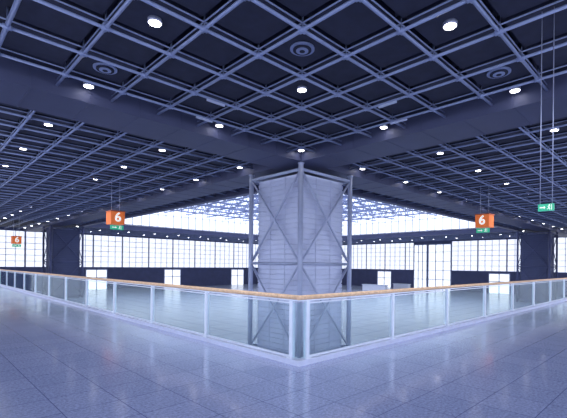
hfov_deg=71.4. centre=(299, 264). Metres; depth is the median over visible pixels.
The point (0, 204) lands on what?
tube
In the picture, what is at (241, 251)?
window
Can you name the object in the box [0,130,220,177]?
tube
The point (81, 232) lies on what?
tube
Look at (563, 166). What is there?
tube
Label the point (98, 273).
door
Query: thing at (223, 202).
roof truss
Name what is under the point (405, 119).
light
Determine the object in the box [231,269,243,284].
door
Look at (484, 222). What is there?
sign
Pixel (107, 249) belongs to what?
window
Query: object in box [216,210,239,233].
window
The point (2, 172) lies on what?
tube
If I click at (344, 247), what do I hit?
window
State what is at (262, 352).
balustrade
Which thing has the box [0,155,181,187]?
tube
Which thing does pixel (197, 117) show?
light
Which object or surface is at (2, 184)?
tube
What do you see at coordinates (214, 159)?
tube
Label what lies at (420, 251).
door
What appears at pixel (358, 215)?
roof truss
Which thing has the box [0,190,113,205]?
tube
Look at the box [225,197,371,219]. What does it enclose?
roof truss
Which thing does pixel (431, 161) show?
tube
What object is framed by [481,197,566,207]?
tube
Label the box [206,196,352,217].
roof truss
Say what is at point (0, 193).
tube
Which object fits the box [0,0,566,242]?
ceiling
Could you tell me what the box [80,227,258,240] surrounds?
tube
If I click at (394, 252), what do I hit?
window
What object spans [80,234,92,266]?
window
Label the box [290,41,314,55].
ceiling vent
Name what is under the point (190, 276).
wall
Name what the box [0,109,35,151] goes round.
tube
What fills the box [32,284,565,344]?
floor
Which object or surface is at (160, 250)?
window
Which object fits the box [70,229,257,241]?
tube
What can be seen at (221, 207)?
roof truss
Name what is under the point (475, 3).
tube
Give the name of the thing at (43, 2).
tube
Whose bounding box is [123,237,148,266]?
window
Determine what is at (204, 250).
window
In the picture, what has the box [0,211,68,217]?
tube
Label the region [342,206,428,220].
roof truss
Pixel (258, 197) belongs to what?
roof truss
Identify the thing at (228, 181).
ceiling beam
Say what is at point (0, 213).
tube
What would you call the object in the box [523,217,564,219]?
tube
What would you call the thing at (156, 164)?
tube
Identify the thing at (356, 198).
roof truss
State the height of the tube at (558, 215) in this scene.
0.580 m
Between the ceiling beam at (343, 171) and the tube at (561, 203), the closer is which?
the ceiling beam at (343, 171)
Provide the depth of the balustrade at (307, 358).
8.33 m
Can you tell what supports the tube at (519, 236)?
attached to the ceiling at (248, 22)
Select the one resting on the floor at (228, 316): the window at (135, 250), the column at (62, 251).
the column at (62, 251)
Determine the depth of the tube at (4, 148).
24.97 m
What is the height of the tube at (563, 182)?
0.580 m
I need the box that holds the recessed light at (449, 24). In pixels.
[443,18,457,29]
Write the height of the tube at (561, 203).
0.580 m
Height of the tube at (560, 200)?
0.580 m
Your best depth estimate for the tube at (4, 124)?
20.54 m
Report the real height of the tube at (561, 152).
0.580 m
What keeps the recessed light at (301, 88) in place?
in the ceiling at (248, 22)
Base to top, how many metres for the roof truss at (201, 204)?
1.958 m
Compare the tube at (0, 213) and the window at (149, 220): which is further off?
the window at (149, 220)
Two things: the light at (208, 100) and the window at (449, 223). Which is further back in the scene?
the window at (449, 223)
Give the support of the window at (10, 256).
in the wall at (190, 276)
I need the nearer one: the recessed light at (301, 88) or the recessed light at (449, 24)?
the recessed light at (449, 24)
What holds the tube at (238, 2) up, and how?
hanging from the ceiling at (248, 22)
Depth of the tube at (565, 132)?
21.38 m
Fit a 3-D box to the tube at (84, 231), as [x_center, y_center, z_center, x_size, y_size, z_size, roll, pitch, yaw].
[-22.770,-6.579,100.265,68.500,0.580,0.140,1,0,-45]
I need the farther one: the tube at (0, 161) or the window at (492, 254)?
the window at (492, 254)
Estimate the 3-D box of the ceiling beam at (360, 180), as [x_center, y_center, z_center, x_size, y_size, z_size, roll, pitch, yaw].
[27.252,-5.922,50.876,69.600,0.845,2.330,1,0,-45]
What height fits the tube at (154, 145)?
0.580 m
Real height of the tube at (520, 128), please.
0.580 m
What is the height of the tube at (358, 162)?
0.580 m
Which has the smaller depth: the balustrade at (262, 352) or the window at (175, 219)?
the balustrade at (262, 352)
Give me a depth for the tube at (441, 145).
25.51 m
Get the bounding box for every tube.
[0,0,21,47]
[0,16,341,145]
[0,47,315,152]
[0,106,252,168]
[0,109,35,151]
[0,119,235,173]
[0,122,84,187]
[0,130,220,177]
[0,132,126,205]
[0,139,206,180]
[0,140,162,217]
[0,148,193,184]
[0,148,195,224]
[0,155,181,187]
[0,161,170,190]
[0,167,161,192]
[0,172,151,195]
[0,176,143,197]
[0,180,135,199]
[0,184,127,201]
[0,188,120,203]
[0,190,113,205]
[0,193,106,206]
[0,196,101,208]
[0,199,96,209]
[0,202,91,211]
[0,204,86,212]
[0,206,80,213]
[0,208,77,215]
[0,210,72,216]
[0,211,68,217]
[0,213,65,218]
[0,214,61,219]
[0,218,48,221]
[1,217,49,220]
[2,216,57,220]
[4,155,224,228]
[18,161,248,228]
[33,0,371,137]
[55,0,132,85]
[67,227,255,240]
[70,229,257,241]
[73,226,256,239]
[77,226,248,238]
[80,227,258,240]
[80,230,253,241]
[81,231,257,242]
[81,232,246,242]
[84,231,254,242]
[111,0,246,101]
[141,0,405,128]
[157,0,358,114]
[197,0,474,126]
[231,0,566,135]
[247,0,445,117]
[261,36,566,144]
[287,65,566,151]
[342,232,523,240]
[342,236,520,243]
[343,234,524,241]
[343,235,516,242]
[345,232,532,241]
[345,236,507,243]
[346,235,520,242]
[349,120,566,169]
[352,230,523,239]
[353,162,566,229]
[355,232,516,240]
[359,0,492,105]
[366,132,566,174]
[378,157,565,223]
[381,143,566,178]
[395,152,566,182]
[407,150,566,217]
[408,159,566,186]
[419,166,566,189]
[430,172,566,192]
[439,143,566,206]
[440,177,566,195]
[449,182,566,198]
[458,186,566,200]
[466,190,566,203]
[468,0,547,90]
[473,194,566,205]
[476,135,566,191]
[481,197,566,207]
[487,200,566,209]
[494,203,566,210]
[499,205,566,212]
[504,208,566,214]
[509,210,566,215]
[514,213,566,217]
[517,126,566,166]
[519,215,566,218]
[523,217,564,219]
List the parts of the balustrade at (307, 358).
post, post, handrail, rail, post, post, post, post, post, post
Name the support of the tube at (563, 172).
hanging from the ceiling at (248, 22)
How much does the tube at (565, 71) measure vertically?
0.580 m
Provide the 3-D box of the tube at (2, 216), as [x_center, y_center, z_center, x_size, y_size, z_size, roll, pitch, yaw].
[-38.280,-6.741,53.981,9.051,0.580,0.140,1,0,-45]
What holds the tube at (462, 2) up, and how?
hanging from the ceiling at (248, 22)
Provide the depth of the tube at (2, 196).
40.48 m
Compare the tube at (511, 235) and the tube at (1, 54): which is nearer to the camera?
the tube at (1, 54)
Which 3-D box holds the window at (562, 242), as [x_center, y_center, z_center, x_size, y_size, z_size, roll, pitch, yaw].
[50.171,-1.955,77.018,0.140,6.800,5.800,1,0,-45]
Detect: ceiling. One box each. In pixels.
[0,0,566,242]
[196,194,398,214]
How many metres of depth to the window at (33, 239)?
75.97 m
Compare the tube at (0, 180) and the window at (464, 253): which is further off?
the window at (464, 253)
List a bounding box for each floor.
[0,286,566,417]
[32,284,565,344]
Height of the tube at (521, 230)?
0.580 m
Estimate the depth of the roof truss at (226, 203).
63.75 m
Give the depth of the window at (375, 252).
106.63 m
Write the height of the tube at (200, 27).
0.580 m
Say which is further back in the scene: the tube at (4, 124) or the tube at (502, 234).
the tube at (502, 234)
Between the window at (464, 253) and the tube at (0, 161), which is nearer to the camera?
the tube at (0, 161)
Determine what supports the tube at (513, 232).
attached to the ceiling at (248, 22)
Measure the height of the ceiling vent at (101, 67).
0.105 m
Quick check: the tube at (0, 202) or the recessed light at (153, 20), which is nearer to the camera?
the recessed light at (153, 20)
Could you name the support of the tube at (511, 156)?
hanging from the ceiling at (248, 22)
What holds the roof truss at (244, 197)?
attached to the ceiling at (245, 203)
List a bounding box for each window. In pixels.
[0,230,24,266]
[26,232,45,266]
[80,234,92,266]
[93,235,121,266]
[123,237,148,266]
[125,213,157,227]
[149,238,172,266]
[158,208,188,229]
[173,240,194,267]
[189,206,215,231]
[195,241,214,267]
[215,242,233,267]
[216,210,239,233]
[234,243,248,267]
[240,213,258,234]
[253,244,258,267]
[341,245,346,268]
[342,214,360,235]
[352,244,365,268]
[360,212,384,234]
[366,244,384,268]
[385,208,411,233]
[385,243,404,269]
[405,243,413,269]
[412,209,442,231]
[443,216,476,230]
[452,240,477,270]
[478,239,506,270]
[507,239,520,271]
[554,237,566,272]
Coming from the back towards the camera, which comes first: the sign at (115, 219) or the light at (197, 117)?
the sign at (115, 219)
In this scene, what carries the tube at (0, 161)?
hanging from the ceiling at (248, 22)
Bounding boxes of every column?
[42,225,83,297]
[248,162,352,357]
[515,230,557,302]
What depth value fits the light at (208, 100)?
14.73 m
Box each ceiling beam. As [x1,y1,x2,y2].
[0,56,300,167]
[23,163,270,231]
[80,185,258,226]
[86,223,258,238]
[248,162,353,179]
[301,70,566,168]
[331,165,566,237]
[342,186,520,230]
[342,227,517,239]
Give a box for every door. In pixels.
[85,269,107,289]
[164,269,180,284]
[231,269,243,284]
[377,271,391,286]
[413,244,426,287]
[428,244,450,289]
[488,273,509,293]
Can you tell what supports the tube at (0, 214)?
hanging from the ceiling at (248, 22)
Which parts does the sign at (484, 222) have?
exit panel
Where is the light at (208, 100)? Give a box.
[207,99,224,106]
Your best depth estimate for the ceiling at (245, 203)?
74.77 m
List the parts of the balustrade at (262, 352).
post, post, post, post, post, post, post, post, rail, handrail, post, post, post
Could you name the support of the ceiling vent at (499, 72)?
in the ceiling at (248, 22)
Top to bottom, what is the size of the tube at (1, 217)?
0.580 m
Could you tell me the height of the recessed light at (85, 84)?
0.112 m
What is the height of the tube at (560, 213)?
0.580 m
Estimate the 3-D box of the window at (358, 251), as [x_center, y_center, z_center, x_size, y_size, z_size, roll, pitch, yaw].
[16.232,-2.310,110.959,0.140,6.800,5.800,1,0,-45]
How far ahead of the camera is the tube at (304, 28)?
11.21 m
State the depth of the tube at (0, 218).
57.27 m
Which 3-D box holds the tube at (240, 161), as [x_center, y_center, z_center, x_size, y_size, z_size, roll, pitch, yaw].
[-27.472,-6.628,48.064,0.140,0.580,71.080,1,0,-45]
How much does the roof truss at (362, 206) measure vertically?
1.958 m
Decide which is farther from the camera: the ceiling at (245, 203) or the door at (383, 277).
the door at (383, 277)
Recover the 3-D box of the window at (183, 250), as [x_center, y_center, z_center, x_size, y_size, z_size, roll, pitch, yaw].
[-28.907,-2.783,98.231,5.800,6.800,0.140,1,0,-45]
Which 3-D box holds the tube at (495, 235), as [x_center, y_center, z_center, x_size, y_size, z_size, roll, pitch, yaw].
[20.338,-6.127,97.701,0.140,0.580,68.500,1,0,-45]
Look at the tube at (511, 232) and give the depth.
80.78 m
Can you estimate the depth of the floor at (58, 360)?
5.90 m
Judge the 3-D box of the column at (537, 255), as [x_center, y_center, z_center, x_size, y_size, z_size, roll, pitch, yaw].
[38.465,0.323,63.922,5.070,11.400,5.070,1,0,-45]
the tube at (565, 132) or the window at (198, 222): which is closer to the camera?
the tube at (565, 132)
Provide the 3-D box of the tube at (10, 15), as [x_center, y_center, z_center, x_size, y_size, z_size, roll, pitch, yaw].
[-4.219,-6.385,6.860,0.140,0.580,15.398,1,0,-45]
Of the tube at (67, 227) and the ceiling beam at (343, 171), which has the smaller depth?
the ceiling beam at (343, 171)
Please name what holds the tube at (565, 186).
hanging from the ceiling at (248, 22)
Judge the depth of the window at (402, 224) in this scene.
79.17 m
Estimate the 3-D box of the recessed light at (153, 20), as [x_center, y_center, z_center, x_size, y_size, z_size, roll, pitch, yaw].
[-3.780,-6.344,10.267,0.360,0.112,0.360,1,0,-45]
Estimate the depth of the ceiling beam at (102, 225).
75.03 m
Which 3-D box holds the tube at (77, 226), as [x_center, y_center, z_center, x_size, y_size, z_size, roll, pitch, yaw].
[-13.794,-6.485,91.290,68.500,0.580,0.140,1,0,-45]
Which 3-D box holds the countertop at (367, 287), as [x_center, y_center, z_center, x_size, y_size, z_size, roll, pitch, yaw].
[16.664,5.085,87.965,1.300,1.420,6.200,1,0,-45]
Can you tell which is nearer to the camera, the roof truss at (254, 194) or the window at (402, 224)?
the roof truss at (254, 194)
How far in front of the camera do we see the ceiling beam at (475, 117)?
16.59 m
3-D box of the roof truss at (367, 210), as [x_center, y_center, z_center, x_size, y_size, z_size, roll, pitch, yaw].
[8.114,-10.271,71.858,0.240,1.958,49.409,1,0,-45]
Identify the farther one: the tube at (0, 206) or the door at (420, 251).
the door at (420, 251)
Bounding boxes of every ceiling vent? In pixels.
[93,62,116,74]
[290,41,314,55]
[487,66,510,78]
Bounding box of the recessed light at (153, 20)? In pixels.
[148,15,161,26]
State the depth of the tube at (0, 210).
49.13 m
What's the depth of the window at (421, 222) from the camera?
75.01 m
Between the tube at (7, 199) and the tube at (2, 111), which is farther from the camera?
the tube at (7, 199)
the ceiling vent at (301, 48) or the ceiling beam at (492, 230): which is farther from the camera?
the ceiling beam at (492, 230)
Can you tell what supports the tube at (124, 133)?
hanging from the ceiling at (248, 22)
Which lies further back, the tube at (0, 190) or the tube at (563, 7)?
the tube at (0, 190)
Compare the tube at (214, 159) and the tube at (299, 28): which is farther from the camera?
the tube at (214, 159)
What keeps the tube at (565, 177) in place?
hanging from the ceiling at (248, 22)
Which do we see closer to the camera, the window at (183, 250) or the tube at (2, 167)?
the tube at (2, 167)
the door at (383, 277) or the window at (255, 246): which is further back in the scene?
the window at (255, 246)
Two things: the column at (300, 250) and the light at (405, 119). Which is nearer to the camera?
the light at (405, 119)
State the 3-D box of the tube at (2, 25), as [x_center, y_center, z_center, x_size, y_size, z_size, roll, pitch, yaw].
[-2.956,-6.371,14.938,14.310,0.580,0.140,1,0,-45]
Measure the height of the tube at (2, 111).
0.580 m
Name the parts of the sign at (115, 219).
exit panel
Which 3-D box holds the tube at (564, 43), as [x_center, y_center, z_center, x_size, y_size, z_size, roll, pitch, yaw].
[3.089,-6.308,14.938,0.140,0.580,14.310,1,0,-45]
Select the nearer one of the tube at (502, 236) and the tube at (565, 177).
the tube at (565, 177)
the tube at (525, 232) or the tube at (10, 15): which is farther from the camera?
the tube at (525, 232)
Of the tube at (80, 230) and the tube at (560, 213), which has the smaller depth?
the tube at (560, 213)
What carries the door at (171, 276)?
on the floor at (228, 316)
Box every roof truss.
[164,194,258,212]
[169,204,258,219]
[185,202,257,216]
[186,194,257,215]
[197,199,258,212]
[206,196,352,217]
[212,197,357,222]
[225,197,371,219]
[231,197,375,220]
[243,198,388,220]
[248,195,394,219]
[342,202,404,213]
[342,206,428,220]
[343,195,436,215]
[343,198,414,217]
[343,204,418,217]
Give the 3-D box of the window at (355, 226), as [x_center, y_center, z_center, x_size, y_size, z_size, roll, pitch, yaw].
[11.033,-8.890,88.014,0.140,4.750,6.200,1,0,-45]
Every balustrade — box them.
[0,269,297,364]
[292,278,566,366]
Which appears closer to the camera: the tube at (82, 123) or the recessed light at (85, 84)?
the recessed light at (85, 84)
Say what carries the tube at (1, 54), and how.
hanging from the ceiling at (248, 22)
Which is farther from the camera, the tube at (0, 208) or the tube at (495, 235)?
the tube at (495, 235)
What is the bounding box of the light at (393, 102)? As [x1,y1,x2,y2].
[378,101,396,107]
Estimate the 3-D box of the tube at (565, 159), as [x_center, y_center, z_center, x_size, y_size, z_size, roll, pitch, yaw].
[12.833,-6.206,25.708,0.140,0.580,12.859,1,0,-45]
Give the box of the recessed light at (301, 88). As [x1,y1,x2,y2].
[297,85,306,91]
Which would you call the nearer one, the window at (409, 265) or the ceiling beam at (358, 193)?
the ceiling beam at (358, 193)
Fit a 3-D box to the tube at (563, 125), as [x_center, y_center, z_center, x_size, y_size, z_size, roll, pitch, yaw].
[7.961,-6.257,20.323,0.140,0.580,13.585,1,0,-45]
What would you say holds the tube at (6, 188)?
hanging from the ceiling at (248, 22)
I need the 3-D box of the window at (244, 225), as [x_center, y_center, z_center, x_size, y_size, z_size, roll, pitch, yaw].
[-10.844,-9.119,88.014,6.200,4.750,0.140,1,0,-45]
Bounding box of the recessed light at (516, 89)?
[509,86,520,92]
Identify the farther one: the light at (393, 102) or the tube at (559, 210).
the tube at (559, 210)
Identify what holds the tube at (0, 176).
hanging from the ceiling at (248, 22)
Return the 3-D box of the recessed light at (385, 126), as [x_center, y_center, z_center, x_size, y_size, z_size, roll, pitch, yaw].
[3.785,-6.265,17.833,0.360,0.112,0.360,1,0,-45]
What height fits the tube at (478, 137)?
0.580 m
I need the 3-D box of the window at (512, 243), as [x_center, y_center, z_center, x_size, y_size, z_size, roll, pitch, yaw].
[45.929,-1.999,81.261,0.140,6.800,5.800,1,0,-45]
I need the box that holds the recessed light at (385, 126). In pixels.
[380,124,387,128]
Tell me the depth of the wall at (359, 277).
92.64 m
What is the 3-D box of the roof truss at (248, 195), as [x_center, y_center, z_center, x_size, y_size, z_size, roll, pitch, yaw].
[1.667,-10.338,62.293,49.409,1.958,0.240,1,0,-45]
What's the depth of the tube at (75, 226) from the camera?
79.47 m
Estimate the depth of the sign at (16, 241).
51.70 m
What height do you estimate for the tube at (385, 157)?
0.580 m
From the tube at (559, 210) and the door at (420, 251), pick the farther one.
the door at (420, 251)
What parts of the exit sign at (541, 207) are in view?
hanger rod, sign panel, hanger rod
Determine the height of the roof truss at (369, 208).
1.958 m
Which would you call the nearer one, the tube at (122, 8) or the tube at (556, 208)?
the tube at (122, 8)
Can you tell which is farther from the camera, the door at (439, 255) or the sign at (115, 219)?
the door at (439, 255)
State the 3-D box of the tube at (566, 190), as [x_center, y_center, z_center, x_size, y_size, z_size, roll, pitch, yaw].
[20.142,-6.129,33.786,0.140,0.580,11.771,1,0,-45]
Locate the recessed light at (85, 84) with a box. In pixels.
[83,82,93,88]
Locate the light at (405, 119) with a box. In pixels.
[390,118,406,124]
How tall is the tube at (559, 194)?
0.580 m
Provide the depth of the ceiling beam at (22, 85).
15.83 m
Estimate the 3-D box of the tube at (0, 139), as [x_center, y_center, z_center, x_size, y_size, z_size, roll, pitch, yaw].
[-11.483,-6.461,24.362,13.041,0.580,0.140,1,0,-45]
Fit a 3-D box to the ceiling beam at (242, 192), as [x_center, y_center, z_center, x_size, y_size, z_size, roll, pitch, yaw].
[-17.682,-6.415,46.174,0.600,0.800,49.600,1,0,-45]
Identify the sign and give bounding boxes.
[11,220,21,246]
[106,179,124,229]
[475,187,493,232]
[538,7,554,211]
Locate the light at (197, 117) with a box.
[196,116,212,122]
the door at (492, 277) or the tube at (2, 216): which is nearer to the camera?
the tube at (2, 216)
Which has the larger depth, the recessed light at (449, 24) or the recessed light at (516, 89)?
the recessed light at (516, 89)
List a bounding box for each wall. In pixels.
[0,227,258,290]
[341,236,566,296]
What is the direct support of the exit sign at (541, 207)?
hanging from the ceiling at (248, 22)
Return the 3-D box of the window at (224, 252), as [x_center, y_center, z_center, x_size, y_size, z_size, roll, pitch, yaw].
[-20.422,-2.694,106.717,5.800,6.800,0.140,1,0,-45]
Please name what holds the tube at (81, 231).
attached to the ceiling at (248, 22)
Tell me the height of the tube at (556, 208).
0.580 m
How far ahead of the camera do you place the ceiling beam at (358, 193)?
39.19 m
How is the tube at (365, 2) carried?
hanging from the ceiling at (248, 22)
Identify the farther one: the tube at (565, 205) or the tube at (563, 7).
the tube at (565, 205)

